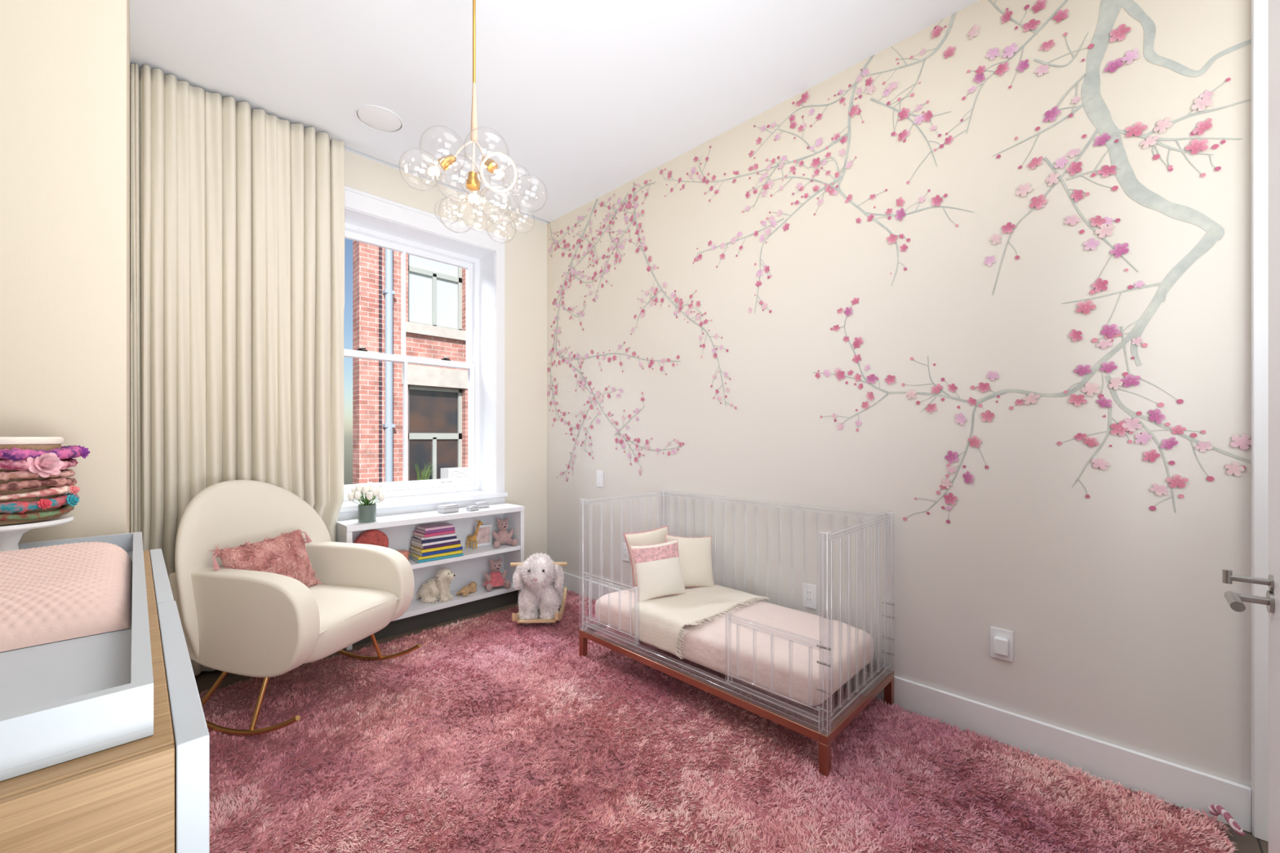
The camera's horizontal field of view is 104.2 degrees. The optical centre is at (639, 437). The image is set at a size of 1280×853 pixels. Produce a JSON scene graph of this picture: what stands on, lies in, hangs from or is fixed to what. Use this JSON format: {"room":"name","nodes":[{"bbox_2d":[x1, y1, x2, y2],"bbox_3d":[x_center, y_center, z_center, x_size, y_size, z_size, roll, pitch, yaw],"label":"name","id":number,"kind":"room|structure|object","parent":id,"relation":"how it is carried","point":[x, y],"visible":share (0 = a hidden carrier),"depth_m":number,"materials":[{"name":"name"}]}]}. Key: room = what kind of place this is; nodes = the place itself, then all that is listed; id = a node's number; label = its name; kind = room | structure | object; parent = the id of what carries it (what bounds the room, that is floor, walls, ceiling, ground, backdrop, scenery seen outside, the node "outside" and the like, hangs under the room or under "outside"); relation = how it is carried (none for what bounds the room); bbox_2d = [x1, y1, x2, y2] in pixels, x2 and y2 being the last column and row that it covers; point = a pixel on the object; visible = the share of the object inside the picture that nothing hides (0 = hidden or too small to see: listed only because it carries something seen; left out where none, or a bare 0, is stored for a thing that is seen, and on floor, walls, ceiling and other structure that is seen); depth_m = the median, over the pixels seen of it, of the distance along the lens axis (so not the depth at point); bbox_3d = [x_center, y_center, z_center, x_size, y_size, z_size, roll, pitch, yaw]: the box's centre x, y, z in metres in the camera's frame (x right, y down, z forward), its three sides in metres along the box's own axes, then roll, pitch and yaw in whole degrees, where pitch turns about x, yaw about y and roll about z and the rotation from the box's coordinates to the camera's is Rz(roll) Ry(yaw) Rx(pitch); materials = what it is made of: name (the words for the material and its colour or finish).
{"room":"bedroom","nodes":[
{"label":"bedroom","id":0,"kind":"room"},
{"bbox_2d":[0,0,130,543],"bbox_3d":[-2.878,-0.292,1.212,2.000,3.085,2.285,0,0,45],"label":"wall","id":1,"kind":"structure","parent":0,"point":[65,71],"depth_m":1.25,"materials":[{"name":"beige paint"}]},
{"bbox_2d":[344,150,546,560],"bbox_3d":[-1.785,-0.343,3.516,0.320,3.185,2.700,0,0,45],"label":"wall","id":2,"kind":"structure","parent":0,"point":[525,254],"depth_m":4.09,"materials":[{"name":"beige paint"}]},
{"bbox_2d":[337,186,507,520],"bbox_3d":[-1.640,-0.527,3.632,0.366,2.135,1.300,0,0,45],"label":"window","id":3,"kind":"structure","parent":2,"relation":"attached to","point":[369,219],"depth_m":3.88,"materials":[{"name":"white paint"}]},
{"bbox_2d":[129,0,978,223],"bbox_3d":[-0.678,-1.915,0.879,5.600,0.160,4.900,0,0,45],"label":"ceiling","id":4,"kind":"structure","parent":0,"point":[589,97],"depth_m":2.44,"materials":[{"name":"white paint"}]},
{"bbox_2d":[129,63,344,675],"bbox_3d":[-2.153,-0.295,2.752,0.149,3.050,0.927,0,0,45],"label":"curtain","id":5,"kind":"object","parent":4,"relation":"hanging from","point":[237,210],"visible":0.8,"depth_m":2.66,"materials":[{"name":"beige fabric"}]},
{"bbox_2d":[355,104,403,133],"bbox_3d":[-1.499,-1.832,2.873,0.248,0.006,0.248,0,0,45],"label":"ceiling speaker","id":6,"kind":"object","parent":4,"relation":"attached to","point":[375,117],"visible":1,"depth_m":2.87,"materials":[{"name":"white paint"}]},
{"bbox_2d":[399,0,546,243],"bbox_3d":[-0.597,-1.294,1.832,0.507,1.083,0.377,0,0,0],"label":"chandelier","id":7,"kind":"object","parent":4,"relation":"hanging from","point":[473,184],"visible":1,"depth_m":1.81,"materials":[{"name":"clear glass"}]},
{"bbox_2d":[437,154,456,170],"bbox_3d":[-0.697,-0.994,1.801,0.063,0.059,0.040,0,0,-15],"label":"socket","id":8,"kind":"object","parent":7,"relation":"attached to","point":[445,162],"depth_m":1.79,"materials":[{"name":"gold metal"}]},
{"bbox_2d":[466,170,477,191],"bbox_3d":[-0.603,-0.924,1.789,0.040,0.060,0.041,0,0,0],"label":"socket","id":9,"kind":"object","parent":7,"relation":"attached to","point":[471,182],"depth_m":1.78,"materials":[{"name":"gold metal"}]},
{"bbox_2d":[475,171,479,190],"bbox_3d":[-0.630,-0.974,1.898,0.040,0.058,0.064,0,0,-16],"label":"socket","id":10,"kind":"object","parent":7,"relation":"attached to","point":[478,182],"depth_m":1.90,"materials":[{"name":"gold metal"}]},
{"bbox_2d":[481,155,497,173],"bbox_3d":[-0.543,-0.987,1.800,0.060,0.061,0.040,0,0,22],"label":"socket","id":11,"kind":"object","parent":7,"relation":"attached to","point":[491,165],"depth_m":1.79,"materials":[{"name":"gold metal"}]},
{"bbox_2d":[194,589,1268,852],"bbox_3d":[-0.678,1.300,0.879,5.600,0.100,4.900,0,0,45],"label":"floor","id":12,"kind":"structure","parent":0,"point":[1247,843],"depth_m":2.57,"materials":[{"name":"brown wood"}]},
{"bbox_2d":[0,548,209,852],"bbox_3d":[-1.298,0.774,0.478,1.200,0.951,1.248,0,0,45],"label":"dresser","id":13,"kind":"object","parent":12,"relation":"on","point":[149,794],"visible":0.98,"depth_m":0.47,"materials":[{"name":"brown wood"}]},
{"bbox_2d":[0,531,153,781],"bbox_3d":[-1.228,0.273,0.567,1.145,0.052,0.944,0,0,45],"label":"tray","id":14,"kind":"object","parent":13,"relation":"on","point":[64,700],"visible":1,"depth_m":0.55,"materials":[{"name":"grey wood"}]},
{"bbox_2d":[0,514,74,551],"bbox_3d":[-1.383,0.236,1.083,0.204,0.108,0.204,0,0,45],"label":"cake stand","id":15,"kind":"object","parent":14,"relation":"on","point":[11,535],"visible":0.52,"depth_m":1.07,"materials":[{"name":"white ceramic"}]},
{"bbox_2d":[0,436,63,524],"bbox_3d":[-1.383,0.090,1.083,0.172,0.182,0.172,0,0,45],"label":"holder","id":16,"kind":"object","parent":15,"relation":"on","point":[46,443],"visible":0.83,"depth_m":1.06,"materials":[{"name":"beige"}]},
{"bbox_2d":[0,504,74,520],"bbox_3d":[-1.385,0.166,1.082,0.206,0.024,0.208,0,0,45],"label":"headband","id":17,"kind":"object","parent":16,"relation":"on","point":[65,508],"visible":0.56,"depth_m":1.06,"materials":[{"name":"fabric"}]},
{"bbox_2d":[0,468,75,480],"bbox_3d":[-1.384,0.081,1.082,0.213,0.025,0.210,0,0,45],"label":"headband","id":18,"kind":"object","parent":16,"relation":"on","point":[4,476],"visible":0.73,"depth_m":1.05,"materials":[{"name":"fabric"}]},
{"bbox_2d":[0,477,76,491],"bbox_3d":[-1.383,0.101,1.083,0.220,0.029,0.212,0,0,45],"label":"headband","id":19,"kind":"object","parent":16,"relation":"on","point":[28,484],"visible":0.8,"depth_m":1.06,"materials":[{"name":"fabric"}]},
{"bbox_2d":[0,450,78,477],"bbox_3d":[-1.383,0.057,1.082,0.227,0.057,0.218,0,0,45],"label":"headband","id":20,"kind":"object","parent":16,"relation":"on","point":[46,464],"visible":0.95,"depth_m":1.06,"materials":[{"name":"fabric"}]},
{"bbox_2d":[26,450,64,477],"bbox_3d":[-1.267,0.057,1.066,0.028,0.057,0.058,0,0,5],"label":"fabric flower","id":21,"kind":"object","parent":20,"relation":"on","point":[46,464],"depth_m":1.06,"materials":[{"name":"pink fabric"}]},
{"bbox_2d":[0,493,79,514],"bbox_3d":[-1.384,0.145,1.082,0.225,0.033,0.229,0,0,45],"label":"headband","id":22,"kind":"object","parent":16,"relation":"on","point":[20,507],"visible":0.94,"depth_m":1.06,"materials":[{"name":"fabric"}]},
{"bbox_2d":[36,498,52,509],"bbox_3d":[-1.271,0.142,1.065,0.018,0.023,0.020,0,0,45],"label":"fabric flower","id":23,"kind":"object","parent":22,"relation":"on","point":[43,504],"depth_m":1.06,"materials":[{"name":"red fabric"}]},
{"bbox_2d":[66,494,79,506],"bbox_3d":[-1.276,0.142,1.122,0.026,0.027,0.020,0,0,45],"label":"fabric flower","id":24,"kind":"object","parent":22,"relation":"on","point":[72,500],"depth_m":1.12,"materials":[{"name":"teal fabric"}]},
{"bbox_2d":[0,484,80,501],"bbox_3d":[-1.380,0.121,1.088,0.207,0.024,0.215,0,0,45],"label":"headband","id":25,"kind":"object","parent":16,"relation":"on","point":[62,490],"visible":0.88,"depth_m":1.07,"materials":[{"name":"fabric"}]},
{"bbox_2d":[69,484,80,494],"bbox_3d":[-1.291,0.120,1.139,0.023,0.023,0.016,0,0,45],"label":"fabric flower","id":26,"kind":"object","parent":25,"relation":"on","point":[73,490],"depth_m":1.13,"materials":[{"name":"pink fabric"}]},
{"bbox_2d":[0,444,90,461],"bbox_3d":[-1.384,0.035,1.085,0.235,0.036,0.234,0,0,-13],"label":"headband","id":27,"kind":"object","parent":16,"relation":"on","point":[15,454],"visible":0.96,"depth_m":1.07,"materials":[{"name":"fabric"}]},
{"bbox_2d":[78,444,90,458],"bbox_3d":[-1.292,0.034,1.159,0.032,0.032,0.019,0,0,45],"label":"fabric flower","id":28,"kind":"object","parent":27,"relation":"on","point":[83,452],"depth_m":1.15,"materials":[{"name":"purple fabric"}]},
{"bbox_2d":[0,542,132,652],"bbox_3d":[-1.258,0.256,0.676,0.582,0.069,0.796,0,0,45],"label":"changing pad","id":29,"kind":"object","parent":14,"relation":"on","point":[48,594],"visible":1,"depth_m":0.78,"materials":[{"name":"pink fabric"}]},
{"bbox_2d":[335,502,524,650],"bbox_3d":[-1.386,0.885,3.433,0.265,0.730,1.198,0,0,45],"label":"bookcase","id":30,"kind":"object","parent":12,"relation":"on","point":[471,566],"visible":0.52,"depth_m":3.50,"materials":[{"name":"white paint"}]},
{"bbox_2d":[347,481,384,522],"bbox_3d":[-1.686,0.397,3.073,0.188,0.246,0.200,0,0,45],"label":"flower vase","id":31,"kind":"object","parent":30,"relation":"on","point":[366,511],"visible":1,"depth_m":3.04,"materials":[{"name":"green glass"}]},
{"bbox_2d":[353,529,388,547],"bbox_3d":[-1.722,0.699,3.191,0.066,0.217,0.216,0,0,37],"label":"round basket","id":32,"kind":"object","parent":30,"relation":"on","point":[375,537],"visible":0.39,"depth_m":3.18,"materials":[{"name":"red fabric"}]},
{"bbox_2d":[397,550,408,560],"bbox_3d":[-1.564,0.778,3.256,0.104,0.072,0.104,0,0,45],"label":"round box","id":33,"kind":"object","parent":30,"relation":"on","point":[405,553],"visible":0.44,"depth_m":3.25,"materials":[{"name":"metal"}]},
{"bbox_2d":[413,568,456,604],"bbox_3d":[-1.401,1.014,3.421,0.270,0.255,0.216,0,0,44],"label":"plush dog","id":34,"kind":"object","parent":30,"relation":"on","point":[433,590],"visible":1,"depth_m":3.38},
{"bbox_2d":[408,552,463,563],"bbox_3d":[-1.397,0.805,3.404,0.300,0.018,0.215,0,0,-43],"label":"book","id":35,"kind":"object","parent":30,"relation":"on","point":[415,560],"visible":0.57,"depth_m":3.31,"materials":[{"name":"teal paper"}]},
{"bbox_2d":[408,550,462,559],"bbox_3d":[-1.397,0.785,3.404,0.290,0.020,0.208,0,0,-42],"label":"book","id":36,"kind":"object","parent":35,"relation":"on","point":[417,557],"visible":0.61,"depth_m":3.32,"materials":[{"name":"yellow paper"}]},
{"bbox_2d":[408,546,462,556],"bbox_3d":[-1.393,0.765,3.408,0.200,0.021,0.279,0,0,42],"label":"book","id":37,"kind":"object","parent":36,"relation":"on","point":[412,551],"visible":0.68,"depth_m":3.33,"materials":[{"name":"blue paper"}]},
{"bbox_2d":[409,543,461,553],"bbox_3d":[-1.396,0.743,3.405,0.192,0.021,0.268,0,0,44],"label":"book","id":38,"kind":"object","parent":37,"relation":"on","point":[420,550],"visible":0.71,"depth_m":3.33,"materials":[{"name":"yellow paper"}]},
{"bbox_2d":[411,539,460,549],"bbox_3d":[-1.394,0.722,3.407,0.185,0.020,0.258,0,0,42],"label":"book","id":39,"kind":"object","parent":38,"relation":"on","point":[428,547],"visible":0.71,"depth_m":3.33,"materials":[{"name":"purple paper"}]},
{"bbox_2d":[410,537,457,546],"bbox_3d":[-1.401,0.703,3.401,0.177,0.017,0.248,0,0,42],"label":"book","id":40,"kind":"object","parent":39,"relation":"on","point":[456,539],"visible":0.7,"depth_m":3.33,"materials":[{"name":"white paper"}]},
{"bbox_2d":[411,535,456,543],"bbox_3d":[-1.403,0.685,3.398,0.170,0.018,0.237,0,0,45],"label":"book","id":41,"kind":"object","parent":40,"relation":"on","point":[414,539],"visible":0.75,"depth_m":3.33,"materials":[{"name":"blue paper"}]},
{"bbox_2d":[413,533,456,540],"bbox_3d":[-1.399,0.666,3.402,0.226,0.018,0.162,0,0,-41],"label":"book","id":42,"kind":"object","parent":41,"relation":"on","point":[420,538],"visible":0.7,"depth_m":3.34,"materials":[{"name":"white paper"}]},
{"bbox_2d":[413,529,454,537],"bbox_3d":[-1.402,0.647,3.399,0.155,0.020,0.216,0,0,39],"label":"book","id":43,"kind":"object","parent":42,"relation":"on","point":[415,533],"visible":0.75,"depth_m":3.33,"materials":[{"name":"pink paper"}]},
{"bbox_2d":[415,527,454,533],"bbox_3d":[-1.398,0.628,3.404,0.147,0.017,0.206,0,0,43],"label":"book","id":44,"kind":"object","parent":43,"relation":"on","point":[451,528],"visible":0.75,"depth_m":3.35,"materials":[{"name":"purple paper"}]},
{"bbox_2d":[416,522,453,531],"bbox_3d":[-1.398,0.610,3.404,0.140,0.018,0.195,0,0,44],"label":"book","id":45,"kind":"object","parent":44,"relation":"on","point":[442,525],"visible":1,"depth_m":3.38,"materials":[{"name":"pink paper"}]},
{"bbox_2d":[436,503,459,513],"bbox_3d":[-1.332,0.495,3.463,0.088,0.050,0.124,0,0,39],"label":"trinket box","id":46,"kind":"object","parent":30,"relation":"on","point":[451,508],"visible":1,"depth_m":3.43,"materials":[{"name":"silver metal"}]},
{"bbox_2d":[456,581,477,596],"bbox_3d":[-1.233,1.079,3.551,0.090,0.077,0.202,0,0,25],"label":"puppy","id":47,"kind":"object","parent":30,"relation":"on","point":[471,588],"visible":1,"depth_m":3.54},
{"bbox_2d":[465,505,479,511],"bbox_3d":[-1.192,0.504,3.549,0.056,0.032,0.079,0,0,33],"label":"trinket box","id":48,"kind":"object","parent":30,"relation":"on","point":[472,508],"visible":1,"depth_m":3.53,"materials":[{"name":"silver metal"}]},
{"bbox_2d":[466,520,483,549],"bbox_3d":[-1.202,0.709,3.638,0.144,0.211,0.046,0,0,25],"label":"giraffe","id":49,"kind":"object","parent":30,"relation":"on","point":[470,538],"visible":1,"depth_m":3.63,"materials":[{"name":"yellow plastic"}]},
{"bbox_2d":[474,501,489,507],"bbox_3d":[-1.171,0.500,3.697,0.094,0.040,0.067,0,0,-40],"label":"trinket box","id":50,"kind":"object","parent":30,"relation":"on","point":[482,504],"visible":0.76,"depth_m":3.68,"materials":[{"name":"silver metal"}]},
{"bbox_2d":[474,524,492,546],"bbox_3d":[-1.187,0.737,3.764,0.130,0.155,0.039,0,0,-37],"label":"picture frame","id":51,"kind":"object","parent":30,"relation":"on","point":[484,537],"visible":0.84,"depth_m":3.76,"materials":[{"name":"white paint"}]},
{"bbox_2d":[477,526,489,543],"bbox_3d":[-1.179,0.737,3.755,0.094,0.119,0.006,0,0,-37],"label":"picture","id":52,"kind":"object","parent":51,"relation":"attached to","point":[483,535],"depth_m":3.75},
{"bbox_2d":[482,558,511,591],"bbox_3d":[-1.072,1.008,3.706,0.194,0.221,0.210,0,0,-30],"label":"teddy bear","id":53,"kind":"object","parent":30,"relation":"on","point":[495,579],"visible":1,"depth_m":3.67,"materials":[{"name":"pink fabric"}]},
{"bbox_2d":[491,516,518,547],"bbox_3d":[-1.022,0.710,3.742,0.193,0.216,0.164,0,0,-30],"label":"teddy bear","id":54,"kind":"object","parent":30,"relation":"on","point":[502,536],"visible":1,"depth_m":3.74},
{"bbox_2d":[199,591,1236,852],"bbox_3d":[-0.172,1.230,1.947,3.459,0.040,2.409,0,0,45],"label":"rug","id":55,"kind":"object","parent":12,"relation":"on","point":[494,734],"visible":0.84,"depth_m":1.82,"materials":[{"name":"pink carpet"}]},
{"bbox_2d":[168,480,421,735],"bbox_3d":[-1.674,0.723,2.426,0.850,1.012,0.760,0,0,15],"label":"rocking chair","id":56,"kind":"object","parent":55,"relation":"on","point":[266,625],"visible":0.94,"depth_m":2.19,"materials":[{"name":"beige fabric"}]},
{"bbox_2d":[211,528,322,587],"bbox_3d":[-1.771,0.652,2.401,0.224,0.382,0.502,0,0,7],"label":"pillow","id":57,"kind":"object","parent":56,"relation":"on","point":[286,554],"visible":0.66,"depth_m":2.38,"materials":[{"name":"fabric"}]},
{"bbox_2d":[510,551,567,625],"bbox_3d":[-0.675,0.995,3.424,0.370,0.473,0.540,0,0,-2],"label":"toy","id":58,"kind":"object","parent":55,"relation":"on","point":[541,579],"visible":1,"depth_m":3.26,"materials":[{"name":"white fur"}]},
{"bbox_2d":[578,489,893,777],"bbox_3d":[0.418,0.787,2.555,1.437,0.884,0.711,0,0,45],"label":"crib","id":59,"kind":"object","parent":55,"relation":"on","point":[886,681],"visible":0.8,"depth_m":2.22,"materials":[{"name":"clear acrylic"},{"name":"reddish-brown stained wood"}]},
{"bbox_2d":[595,587,874,706],"bbox_3d":[0.415,0.967,2.557,1.320,0.190,0.631,0,0,45],"label":"mattress","id":60,"kind":"object","parent":59,"relation":"on","point":[705,645],"visible":0.7,"depth_m":2.20,"materials":[{"name":"pink"}]},
{"bbox_2d":[623,524,668,587],"bbox_3d":[0.069,0.700,2.966,0.336,0.312,0.120,0,0,-38],"label":"pillow","id":61,"kind":"object","parent":60,"relation":"on","point":[655,536],"visible":0.47,"depth_m":2.94,"materials":[{"name":"beige fabric"}]},
{"bbox_2d":[629,538,686,602],"bbox_3d":[0.100,0.725,2.725,0.318,0.301,0.132,0,0,-23],"label":"pillow","id":62,"kind":"object","parent":60,"relation":"on","point":[658,571],"visible":1,"depth_m":2.68,"materials":[{"name":"white fabric"}]},
{"bbox_2d":[631,584,768,659],"bbox_3d":[0.298,0.943,2.638,0.521,0.174,0.628,0,0,45],"label":"throw blanket","id":63,"kind":"object","parent":60,"relation":"on","point":[660,620],"visible":0.92,"depth_m":2.51,"materials":[{"name":"beige fabric"}]},
{"bbox_2d":[664,534,715,587],"bbox_3d":[0.290,0.725,2.903,0.326,0.320,0.139,0,0,-15],"label":"pillow","id":64,"kind":"object","parent":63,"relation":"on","point":[695,553],"visible":0.7,"depth_m":2.87,"materials":[{"name":"beige fabric"}]},
{"bbox_2d":[1208,804,1244,835],"bbox_3d":[1.838,1.194,1.563,0.032,0.041,0.101,0,0,13],"label":"toy","id":65,"kind":"object","parent":55,"relation":"on","point":[1215,810],"visible":1,"depth_m":1.55,"materials":[{"name":"white"}]},
{"bbox_2d":[1222,0,1279,852],"bbox_3d":[1.223,0.035,0.932,0.117,2.410,0.805,0,0,45],"label":"door","id":66,"kind":"structure","parent":12,"relation":"on","point":[1272,601],"depth_m":1.16,"materials":[{"name":"white paint"}]},
{"bbox_2d":[546,0,1251,788],"bbox_3d":[1.002,-0.326,2.582,5.600,3.152,0.116,0,0,45],"label":"wall","id":67,"kind":"structure","parent":0,"point":[983,282],"depth_m":2.08,"materials":[{"name":"paint"}]},
{"bbox_2d":[596,470,603,487],"bbox_3d":[-0.306,0.315,3.792,0.076,0.124,0.010,0,0,45],"label":"light switch","id":68,"kind":"object","parent":67,"relation":"attached to","point":[599,473],"visible":1,"depth_m":3.79,"materials":[{"name":"white paint"}]},
{"bbox_2d":[622,542,629,561],"bbox_3d":[-0.105,0.829,3.595,0.076,0.124,0.008,0,0,45],"label":"wall outlet","id":69,"kind":"object","parent":67,"relation":"attached to","point":[625,553],"visible":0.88,"depth_m":3.59,"materials":[{"name":"white paint"}]},
{"bbox_2d":[623,547,626,557],"bbox_3d":[-0.107,0.829,3.593,0.034,0.068,0.002,0,0,45],"label":"receptacle","id":70,"kind":"object","parent":69,"relation":"attached to","point":[624,548],"depth_m":3.59,"materials":[{"name":"white paint"}]},
{"bbox_2d":[802,582,816,609],"bbox_3d":[0.889,0.832,2.615,0.076,0.124,0.008,0,0,45],"label":"wall outlet","id":71,"kind":"object","parent":67,"relation":"attached to","point":[811,588],"visible":0.84,"depth_m":2.61,"materials":[{"name":"white paint"}]},
{"bbox_2d":[806,589,812,603],"bbox_3d":[0.887,0.832,2.613,0.034,0.068,0.002,0,0,45],"label":"receptacle","id":72,"kind":"object","parent":71,"relation":"attached to","point":[809,592],"depth_m":2.61,"materials":[{"name":"white paint"}]},
{"bbox_2d":[562,572,1251,832],"bbox_3d":[0.564,1.180,2.929,3.850,0.140,0.018,0,0,45],"label":"baseboard","id":73,"kind":"structure","parent":67,"relation":"attached to","point":[1180,785],"depth_m":1.87,"materials":[{"name":"white paint"}]},
{"bbox_2d":[990,626,1013,662],"bbox_3d":[1.469,0.846,2.027,0.076,0.124,0.030,0,0,45],"label":"wall outlet","id":74,"kind":"object","parent":67,"relation":"attached to","point":[1001,640],"visible":1,"depth_m":2.02,"materials":[{"name":"white paint"}]},
{"bbox_2d":[1251,0,1268,842],"bbox_3d":[1.959,-0.292,1.530,0.100,3.085,0.050,0,0,45],"label":"trim","id":75,"kind":"structure","parent":67,"relation":"attached to","point":[1260,8],"depth_m":1.55,"materials":[{"name":"white paint"}]},
{"label":"outside","id":76,"kind":"structure","parent":0,"visible":0},
{"bbox_2d":[352,240,467,484],"bbox_3d":[-1.793,-2.250,9.700,0.425,17.000,6.705,0,0,45],"label":"brick building","id":77,"kind":"structure","parent":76,"point":[436,291],"depth_m":7.73,"materials":[{"name":"brick"}]},
{"bbox_2d":[414,462,435,480],"bbox_3d":[-3.388,0.582,7.862,0.070,0.421,0.332,0,0,45],"label":"ornamental grass","id":78,"kind":"object","parent":77,"relation":"on","point":[424,477],"depth_m":7.85,"materials":[{"name":"green plant"}]},
{"bbox_2d":[408,254,457,328],"bbox_3d":[-3.398,-2.445,8.197,0.030,1.330,0.933,0,0,45],"label":"window","id":79,"kind":"structure","parent":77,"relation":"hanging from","point":[420,286],"depth_m":8.16,"materials":[{"name":"grey glass"}]},
{"bbox_2d":[440,466,467,479],"bbox_3d":[-2.965,0.607,8.095,0.310,0.220,0.420,0,0,45],"label":"air conditioner","id":80,"kind":"object","parent":77,"relation":"attached to","point":[460,472],"visible":0.44,"depth_m":7.96,"materials":[{"name":"white paint"}]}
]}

